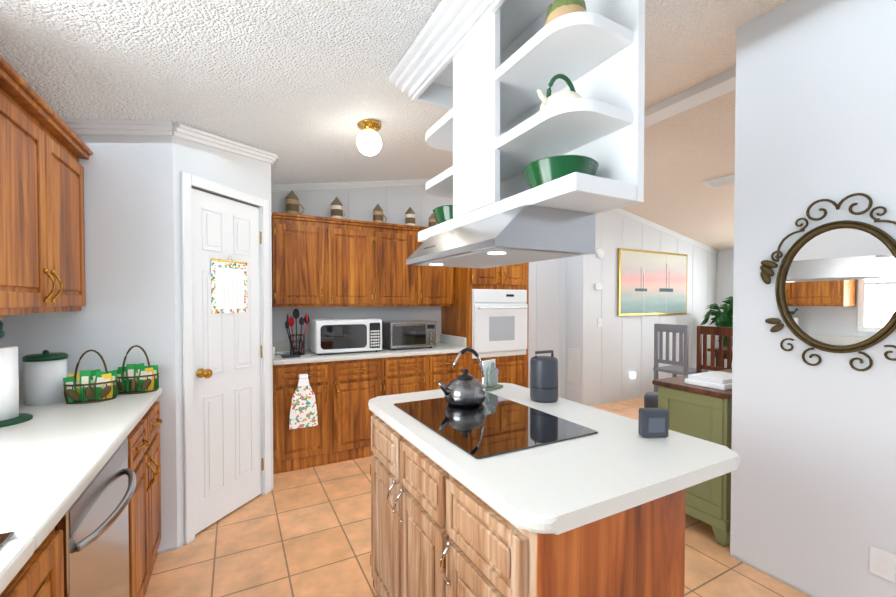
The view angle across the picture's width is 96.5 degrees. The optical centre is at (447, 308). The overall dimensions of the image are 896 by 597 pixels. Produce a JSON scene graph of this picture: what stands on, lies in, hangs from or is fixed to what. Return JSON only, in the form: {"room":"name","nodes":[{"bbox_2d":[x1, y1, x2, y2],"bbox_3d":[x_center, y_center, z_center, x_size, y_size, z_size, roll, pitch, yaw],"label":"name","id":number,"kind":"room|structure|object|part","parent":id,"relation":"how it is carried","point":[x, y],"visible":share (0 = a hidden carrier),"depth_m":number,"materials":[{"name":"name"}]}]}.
{"room":"kitchen","nodes":[
{"label":"kitchen","id":0,"kind":"room"},
{"bbox_2d":[0,135,272,553],"bbox_3d":[-1.903,0.108,2.775,1.230,2.431,1.400,-1,1,-28],"label":"wall","id":1,"kind":"structure","parent":0,"point":[133,241],"depth_m":2.13,"materials":[{"name":"white paint"}]},
{"bbox_2d":[18,374,68,397],"bbox_3d":[-0.956,0.495,0.338,0.594,0.280,3.800,-1,1,-28],"label":"backsplash","id":2,"kind":"structure","parent":1,"relation":"attached to","point":[21,380],"depth_m":1.90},
{"bbox_2d":[0,55,92,315],"bbox_3d":[-1.714,-0.383,1.503,0.363,0.805,1.003,-1,1,-28],"label":"upper cabinet","id":3,"kind":"object","parent":1,"relation":"attached to","point":[44,147],"visible":1,"depth_m":1.53,"materials":[{"name":"brown wood"}]},
{"bbox_2d":[181,172,270,544],"bbox_3d":[-1.420,0.281,2.567,0.096,2.093,0.666,0,1,17],"label":"door frame","id":4,"kind":"structure","parent":1,"relation":"attached to","point":[188,180],"depth_m":2.29,"materials":[{"name":"white paint"}]},
{"bbox_2d":[191,188,263,533],"bbox_3d":[-1.405,0.308,2.562,0.424,2.014,0.428,-1,1,-28],"label":"pantry door","id":5,"kind":"structure","parent":1,"relation":"in","point":[227,353],"depth_m":2.53,"materials":[{"name":"white paint"}]},
{"bbox_2d":[272,346,275,357],"bbox_3d":[-1.520,0.353,3.434,0.019,0.100,0.558,-1,1,-28],"label":"backsplash","id":6,"kind":"structure","parent":1,"relation":"attached to","point":[273,347],"depth_m":3.19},
{"bbox_2d":[0,0,788,250],"bbox_3d":[2.260,-1.248,2.135,8.400,0.816,6.800,-1,1,-28],"label":"ceiling","id":7,"kind":"structure","parent":0,"point":[300,89],"depth_m":1.94,"materials":[{"name":"white paint"}]},
{"bbox_2d":[357,119,381,155],"bbox_3d":[-0.512,-1.097,2.600,0.160,0.200,0.160,-1,1,-28],"label":"globe ceiling light","id":8,"kind":"object","parent":7,"relation":"attached to","point":[369,142],"visible":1,"depth_m":2.55,"materials":[{"name":"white glass"}]},
{"bbox_2d":[389,0,644,241],"bbox_3d":[0.170,-0.781,1.569,0.390,0.910,1.270,-1,1,-28],"label":"shelf unit","id":9,"kind":"object","parent":7,"relation":"hanging from","point":[483,71],"depth_m":1.38,"materials":[{"name":"white paint"}]},
{"bbox_2d":[432,205,452,224],"bbox_3d":[0.029,-0.427,1.913,0.208,0.090,0.208,-1,1,-28],"label":"bowl","id":10,"kind":"object","parent":9,"relation":"on","point":[444,213],"visible":0.23,"depth_m":1.84,"materials":[{"name":"green ceramic"}]},
{"bbox_2d":[406,204,595,267],"bbox_3d":[0.158,-0.255,1.571,0.413,0.140,0.690,-1,1,-28],"label":"range hood","id":11,"kind":"object","parent":9,"relation":"attached to","point":[526,233],"visible":1,"depth_m":1.32,"materials":[{"name":"silver metal"}]},
{"bbox_3d":[0.341,-0.660,1.237,0.167,0.137,0.136,-1,1,-28],"label":"teapot shelf","id":12,"kind":"part","parent":9,"relation":"part of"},
{"bbox_2d":[522,155,598,188],"bbox_3d":[0.362,-0.415,1.297,0.238,0.085,0.238,-1,1,-28],"label":"bowl","id":13,"kind":"object","parent":9,"relation":"on","point":[538,172],"visible":0.48,"depth_m":1.21,"materials":[{"name":"green ceramic"}]},
{"bbox_3d":[0.360,-0.877,1.221,0.124,0.092,0.122,-1,1,-28],"label":"majolica shelf","id":14,"kind":"part","parent":9,"relation":"part of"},
{"bbox_2d":[644,67,735,127],"bbox_3d":[2.260,-1.556,2.130,0.180,0.070,6.400,-1,1,-28],"label":"ridge beam","id":15,"kind":"structure","parent":7,"relation":"attached to","point":[714,87],"depth_m":2.94,"materials":[{"name":"white paint"}]},
{"bbox_2d":[702,174,734,187],"bbox_3d":[2.899,-1.342,4.230,0.198,0.047,0.300,-1,1,-28],"label":"ceiling vent","id":16,"kind":"object","parent":7,"relation":"in","point":[722,181],"visible":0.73,"depth_m":4.22,"materials":[{"name":"white paint"}]},
{"bbox_2d":[271,185,565,398],"bbox_3d":[-0.608,-0.182,4.306,5.160,2.960,0.104,-1,1,-28],"label":"wall","id":17,"kind":"structure","parent":0,"point":[547,308],"depth_m":4.47,"materials":[{"name":"white paint"}]},
{"bbox_2d":[272,334,439,349],"bbox_3d":[-0.870,0.341,4.105,1.800,0.100,0.016,-1,1,-28],"label":"backsplash","id":18,"kind":"structure","parent":17,"relation":"attached to","point":[285,345],"depth_m":3.76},
{"bbox_2d":[272,306,440,340],"bbox_3d":[-0.873,0.134,4.107,1.800,0.315,0.008,-1,1,-28],"label":"backsplash panel","id":19,"kind":"object","parent":17,"relation":"attached to","point":[279,320],"visible":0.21,"depth_m":4.01,"materials":[{"name":"white paint"}]},
{"bbox_2d":[271,212,453,306],"bbox_3d":[-0.775,-0.423,3.941,1.765,0.805,0.373,-1,1,-28],"label":"upper cabinet","id":20,"kind":"object","parent":17,"relation":"attached to","point":[317,261],"visible":0.9,"depth_m":3.70,"materials":[{"name":"brown wood"}]},
{"bbox_2d":[285,190,304,214],"bbox_3d":[-1.402,-0.952,3.658,0.176,0.260,0.135,-1,1,-28],"label":"stein","id":21,"kind":"object","parent":20,"relation":"on","point":[292,204],"visible":0.81,"depth_m":3.60,"materials":[{"name":"brown ceramic"}]},
{"bbox_2d":[331,197,347,218],"bbox_3d":[-1.049,-0.950,3.845,0.169,0.250,0.130,-1,1,-28],"label":"stein","id":22,"kind":"object","parent":20,"relation":"on","point":[337,210],"visible":0.73,"depth_m":3.79,"materials":[{"name":"beige ceramic"}]},
{"bbox_2d":[373,204,386,222],"bbox_3d":[-0.689,-0.943,4.037,0.156,0.230,0.120,-1,1,-28],"label":"stein","id":23,"kind":"object","parent":20,"relation":"on","point":[378,214],"visible":0.83,"depth_m":3.99,"materials":[{"name":"brown ceramic"}]},
{"bbox_2d":[405,207,418,225],"bbox_3d":[-0.379,-0.951,4.202,0.162,0.240,0.125,-1,1,-28],"label":"stein","id":24,"kind":"object","parent":20,"relation":"on","point":[410,217],"visible":0.81,"depth_m":4.15,"materials":[{"name":"beige ceramic"}]},
{"bbox_2d":[428,213,437,226],"bbox_3d":[-0.152,-0.933,4.323,0.135,0.200,0.104,-1,1,-28],"label":"stein","id":25,"kind":"object","parent":20,"relation":"on","point":[432,221],"visible":0.58,"depth_m":4.28,"materials":[{"name":"brown ceramic"}]},
{"bbox_2d":[61,118,719,254],"bbox_3d":[2.260,-1.204,2.136,8.000,0.780,6.399,-1,1,-28],"label":"crown molding","id":26,"kind":"structure","parent":17,"relation":"attached to","point":[117,127],"depth_m":2.47,"materials":[{"name":"white paint"}]},
{"bbox_2d":[440,334,466,345],"bbox_3d":[0.050,0.339,4.270,0.019,0.100,0.558,-1,1,-28],"label":"backsplash","id":27,"kind":"structure","parent":17,"relation":"attached to","point":[452,340],"depth_m":4.23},
{"bbox_2d":[145,397,808,596],"bbox_3d":[2.260,1.374,2.179,8.600,0.080,7.000,-1,1,-28],"label":"floor","id":28,"kind":"structure","parent":0,"point":[305,532],"depth_m":2.19,"materials":[{"name":"tile"}]},
{"bbox_2d":[0,434,135,596],"bbox_3d":[-1.335,0.917,1.096,0.621,0.870,0.620,-1,1,-28],"label":"base cabinet","id":29,"kind":"object","parent":28,"relation":"on","point":[80,500],"depth_m":1.11,"materials":[{"name":"brown wood"}]},
{"bbox_2d":[0,387,161,561],"bbox_3d":[-1.465,0.458,1.336,0.635,0.040,1.560,-1,1,-28],"label":"countertop","id":30,"kind":"structure","parent":29,"relation":"on","point":[47,460],"depth_m":1.18,"materials":[{"name":"white stone"}]},
{"bbox_2d":[0,316,32,427],"bbox_3d":[-1.714,0.227,1.517,0.190,0.414,0.190,-1,1,-28],"label":"paper towel holder","id":31,"kind":"object","parent":30,"relation":"on","point":[10,414],"visible":1,"depth_m":1.51,"materials":[{"name":"green"}]},
{"bbox_2d":[22,350,67,405],"bbox_3d":[-1.843,0.309,1.835,0.148,0.240,0.148,-1,1,-28],"label":"canister","id":32,"kind":"object","parent":30,"relation":"on","point":[45,372],"visible":1,"depth_m":1.78,"materials":[{"name":"white ceramic"}]},
{"bbox_2d":[63,349,117,403],"bbox_3d":[-1.658,0.309,1.860,0.192,0.239,0.129,-1,1,-28],"label":"basket","id":33,"kind":"object","parent":30,"relation":"on","point":[88,386],"visible":1,"depth_m":1.84,"materials":[{"name":"wrought iron"},{"name":"green and yellow printed paper"}]},
{"bbox_2d":[113,345,158,393],"bbox_3d":[-1.591,0.306,2.043,0.193,0.239,0.129,-1,1,-28],"label":"basket","id":34,"kind":"object","parent":30,"relation":"on","point":[136,378],"visible":0.85,"depth_m":2.03,"materials":[{"name":"brown metal"}]},
{"bbox_2d":[55,437,136,596],"bbox_3d":[-1.061,0.911,1.242,0.132,0.853,0.608,-1,1,-28],"label":"dishwasher","id":35,"kind":"object","parent":29,"relation":"in","point":[95,527],"depth_m":1.19,"materials":[{"name":"silver metal"}]},
{"bbox_2d":[132,394,162,596],"bbox_3d":[-1.655,0.907,1.701,0.624,0.870,0.750,-1,1,-28],"label":"base cabinet","id":36,"kind":"object","parent":28,"relation":"on","point":[146,463],"depth_m":1.79,"materials":[{"name":"brown wood"}]},
{"bbox_2d":[272,358,387,473],"bbox_3d":[-1.115,0.875,3.617,0.900,0.870,0.660,-1,1,-28],"label":"base cabinet","id":37,"kind":"object","parent":28,"relation":"on","point":[322,413],"depth_m":3.34,"materials":[{"name":"brown wood"}]},
{"bbox_2d":[289,374,317,429],"bbox_3d":[-1.167,0.745,3.234,0.220,0.432,0.038,-1,1,-28],"label":"tea towel","id":38,"kind":"object","parent":37,"relation":"hanging from","point":[303,399],"depth_m":3.23,"materials":[{"name":"multicoloured fabric"}]},
{"bbox_2d":[272,342,466,361],"bbox_3d":[-0.727,0.416,3.838,1.800,0.040,0.624,-1,1,-28],"label":"countertop","id":39,"kind":"structure","parent":37,"relation":"on","point":[441,347],"depth_m":3.58,"materials":[{"name":"white stone"}]},
{"bbox_2d":[275,351,287,353],"bbox_3d":[-1.479,0.390,3.548,0.124,0.020,0.124,-1,1,-28],"label":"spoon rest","id":40,"kind":"object","parent":39,"relation":"on","point":[281,352],"visible":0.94,"depth_m":3.51,"materials":[{"name":"white"}]},
{"bbox_2d":[281,354,300,357],"bbox_3d":[-1.318,0.397,3.351,0.140,0.012,0.140,-1,1,-28],"label":"trivet","id":41,"kind":"object","parent":39,"relation":"on","point":[291,356],"visible":0.98,"depth_m":3.32,"materials":[{"name":"grey plastic"}]},
{"bbox_2d":[285,309,308,354],"bbox_3d":[-1.318,0.201,3.503,0.217,0.400,0.188,-1,1,-28],"label":"utensil holder","id":42,"kind":"object","parent":39,"relation":"on","point":[290,320],"visible":0.85,"depth_m":3.50,"materials":[{"name":"black plastic"}]},
{"bbox_2d":[309,318,381,354],"bbox_3d":[-0.952,0.247,3.715,0.590,0.300,0.396,-1,1,-28],"label":"microwave","id":43,"kind":"object","parent":39,"relation":"on","point":[338,335],"visible":1,"depth_m":3.54,"materials":[{"name":"white plastic"},{"name":"black glass"}]},
{"bbox_2d":[382,320,435,349],"bbox_3d":[-0.401,0.257,4.011,0.480,0.270,0.392,-1,1,-28],"label":"toaster oven","id":44,"kind":"object","parent":39,"relation":"on","point":[397,334],"visible":0.94,"depth_m":3.87,"materials":[{"name":"silver metal"}]},
{"bbox_2d":[388,350,467,394],"bbox_3d":[-0.320,0.867,4.040,0.900,0.870,0.660,-1,1,-28],"label":"base cabinet","id":45,"kind":"object","parent":28,"relation":"on","point":[407,373],"depth_m":3.76,"materials":[{"name":"brown wood"}]},
{"bbox_2d":[441,263,528,387],"bbox_3d":[0.424,0.231,4.409,0.769,2.130,0.692,-1,1,-28],"label":"tall cabinet","id":46,"kind":"object","parent":28,"relation":"on","point":[486,315],"visible":0.56,"depth_m":4.16,"materials":[{"name":"brown wood"}]},
{"bbox_2d":[472,289,527,358],"bbox_3d":[0.563,0.151,4.145,0.680,0.700,0.097,-1,1,-28],"label":"wall oven","id":47,"kind":"object","parent":46,"relation":"in","point":[499,316],"depth_m":4.14,"materials":[{"name":"white metal"}]},
{"bbox_2d":[368,383,739,596],"bbox_3d":[0.246,0.886,1.572,0.859,0.916,1.235,-1,1,-28],"label":"kitchen island","id":48,"kind":"object","parent":28,"relation":"on","point":[509,490],"visible":1,"depth_m":1.15,"materials":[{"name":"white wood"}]},
{"bbox_2d":[438,348,486,407],"bbox_3d":[0.062,0.299,1.784,0.238,0.249,0.192,-1,1,-28],"label":"kettle","id":49,"kind":"object","parent":48,"relation":"on","point":[465,390],"visible":1,"depth_m":1.73,"materials":[{"name":"silver metal"}]},
{"bbox_2d":[482,359,502,390],"bbox_3d":[0.230,0.349,2.124,0.060,0.150,0.140,1,1,42],"label":"napkin holder","id":50,"kind":"object","parent":48,"relation":"on","point":[490,379],"visible":0.94,"depth_m":2.10,"materials":[{"name":"green"}]},
{"bbox_2d":[530,350,557,402],"bbox_3d":[0.451,0.312,1.878,0.129,0.232,0.129,-1,1,-28],"label":"speaker","id":51,"kind":"object","parent":48,"relation":"on","point":[543,379],"visible":1,"depth_m":1.83},
{"bbox_2d":[638,408,668,437],"bbox_3d":[0.701,0.389,1.366,0.090,0.095,0.042,0,1,-3],"label":"gadget","id":52,"kind":"object","parent":48,"relation":"on","point":[653,422],"visible":1,"depth_m":1.35,"materials":[{"name":"grey plastic"}]},
{"bbox_2d":[644,392,657,407],"bbox_3d":[1.891,1.032,3.506,0.320,0.560,0.320,-1,1,-28],"label":"trash bin","id":53,"kind":"object","parent":28,"relation":"on","point":[650,399],"visible":0.21,"depth_m":3.47,"materials":[{"name":"grey plastic"}]},
{"bbox_2d":[653,324,707,391],"bbox_3d":[3.062,0.742,5.281,0.460,1.080,0.460,-1,1,-28],"label":"chair","id":54,"kind":"object","parent":28,"relation":"on","point":[675,367],"visible":0.73,"depth_m":5.18,"materials":[{"name":"grey paint"}]},
{"bbox_2d":[652,369,731,546],"bbox_3d":[1.973,0.890,2.673,1.265,0.870,0.455,-1,1,-28],"label":"sideboard","id":55,"kind":"object","parent":28,"relation":"on","point":[701,412],"visible":0.38,"depth_m":2.30,"materials":[{"name":"green paint"}]},
{"bbox_2d":[685,371,731,389],"bbox_3d":[1.652,0.431,2.434,0.330,0.054,0.230,-1,1,-28],"label":"books","id":56,"kind":"object","parent":55,"relation":"on","point":[720,380],"visible":0.79,"depth_m":2.37,"materials":[{"name":"white paper"}]},
{"bbox_2d":[696,326,732,372],"bbox_3d":[3.325,0.750,4.787,0.460,1.080,0.460,-1,1,-28],"label":"chair","id":57,"kind":"object","parent":28,"relation":"on","point":[712,331],"visible":0.48,"depth_m":4.72,"materials":[{"name":"brown wood"}]},
{"bbox_2d":[699,296,732,346],"bbox_3d":[4.159,0.541,5.917,0.729,1.459,0.706,-1,1,-28],"label":"palm plant","id":58,"kind":"object","parent":28,"relation":"on","point":[724,318],"visible":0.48,"depth_m":5.88,"materials":[{"name":"green plant"}]},
{"bbox_2d":[707,346,732,367],"bbox_3d":[4.183,0.909,4.838,0.960,0.760,1.500,-1,1,-28],"label":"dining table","id":59,"kind":"object","parent":28,"relation":"on","point":[717,354],"visible":0.12,"depth_m":5.20,"materials":[{"name":"brown wood"}]},
{"bbox_2d":[566,255,588,405],"bbox_3d":[1.719,-0.108,5.322,0.100,2.777,0.300,-1,1,-28],"label":"wall","id":60,"kind":"structure","parent":0,"point":[577,302],"depth_m":5.24,"materials":[{"name":"white paint"}]},
{"bbox_2d":[568,348,579,383],"bbox_3d":[1.667,0.756,5.309,0.016,0.450,0.200,-1,1,-28],"label":"air vent","id":61,"kind":"object","parent":60,"relation":"in","point":[573,365],"visible":1,"depth_m":5.29,"materials":[{"name":"white"}]},
{"bbox_2d":[588,210,716,405],"bbox_3d":[3.153,-0.115,5.969,3.040,2.769,0.104,-1,1,-28],"label":"wall","id":62,"kind":"structure","parent":0,"point":[620,349],"depth_m":5.59,"materials":[{"name":"white paint"}]},
{"bbox_2d":[595,284,601,289],"bbox_3d":[1.979,-0.288,5.266,0.110,0.080,0.027,-1,1,-28],"label":"switch","id":63,"kind":"object","parent":62,"relation":"attached to","point":[599,287],"depth_m":5.25,"materials":[{"name":"white paint"}]},
{"bbox_2d":[596,248,603,257],"bbox_3d":[2.012,-0.728,5.271,0.130,0.130,0.038,-1,1,-28],"label":"smoke detector","id":64,"kind":"object","parent":62,"relation":"attached to","point":[600,253],"visible":0.98,"depth_m":5.25,"materials":[{"name":"white paint"}]},
{"bbox_2d":[598,318,601,326],"bbox_3d":[2.010,0.183,5.300,0.070,0.115,0.011,-1,1,-28],"label":"switch","id":65,"kind":"object","parent":62,"relation":"attached to","point":[599,319],"depth_m":5.30,"materials":[{"name":"white paint"}]},
{"bbox_2d":[631,372,635,378],"bbox_3d":[2.592,0.936,5.603,0.050,0.080,0.045,-1,1,-28],"label":"electrical outlet","id":66,"kind":"object","parent":62,"relation":"attached to","point":[633,375],"depth_m":5.58,"materials":[{"name":"white paint"}]},
{"bbox_2d":[618,248,687,315],"bbox_3d":[2.999,-0.367,5.806,1.540,0.920,0.028,-1,1,-28],"label":"framed picture","id":67,"kind":"object","parent":62,"relation":"attached to","point":[652,283],"visible":1,"depth_m":5.75,"materials":[{"name":"multicoloured paper"}]},
{"bbox_2d":[716,249,733,368],"bbox_3d":[5.835,0.187,4.063,0.100,2.230,6.400,-1,1,-28],"label":"wall","id":68,"kind":"structure","parent":0,"point":[725,265],"depth_m":6.49,"materials":[{"name":"white paint"}]},
{"bbox_2d":[730,0,895,596],"bbox_3d":[2.400,-0.056,0.604,0.110,2.831,3.530,-1,1,-28],"label":"wall","id":69,"kind":"structure","parent":0,"point":[813,494],"depth_m":1.85,"materials":[{"name":"white paint"}]},
{"bbox_2d":[760,193,895,370],"bbox_3d":[1.706,-0.114,1.757,0.024,0.754,0.580,-1,1,-28],"label":"oval mirror","id":70,"kind":"object","parent":69,"relation":"attached to","point":[838,285],"visible":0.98,"depth_m":1.76,"materials":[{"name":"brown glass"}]},
{"bbox_2d":[869,545,895,582],"bbox_3d":[1.788,1.050,1.648,0.007,0.115,0.075,-1,1,-28],"label":"electrical outlet plate","id":71,"kind":"object","parent":69,"relation":"attached to","point":[882,563],"visible":1,"depth_m":1.65,"materials":[{"name":"white paint"}]}
]}

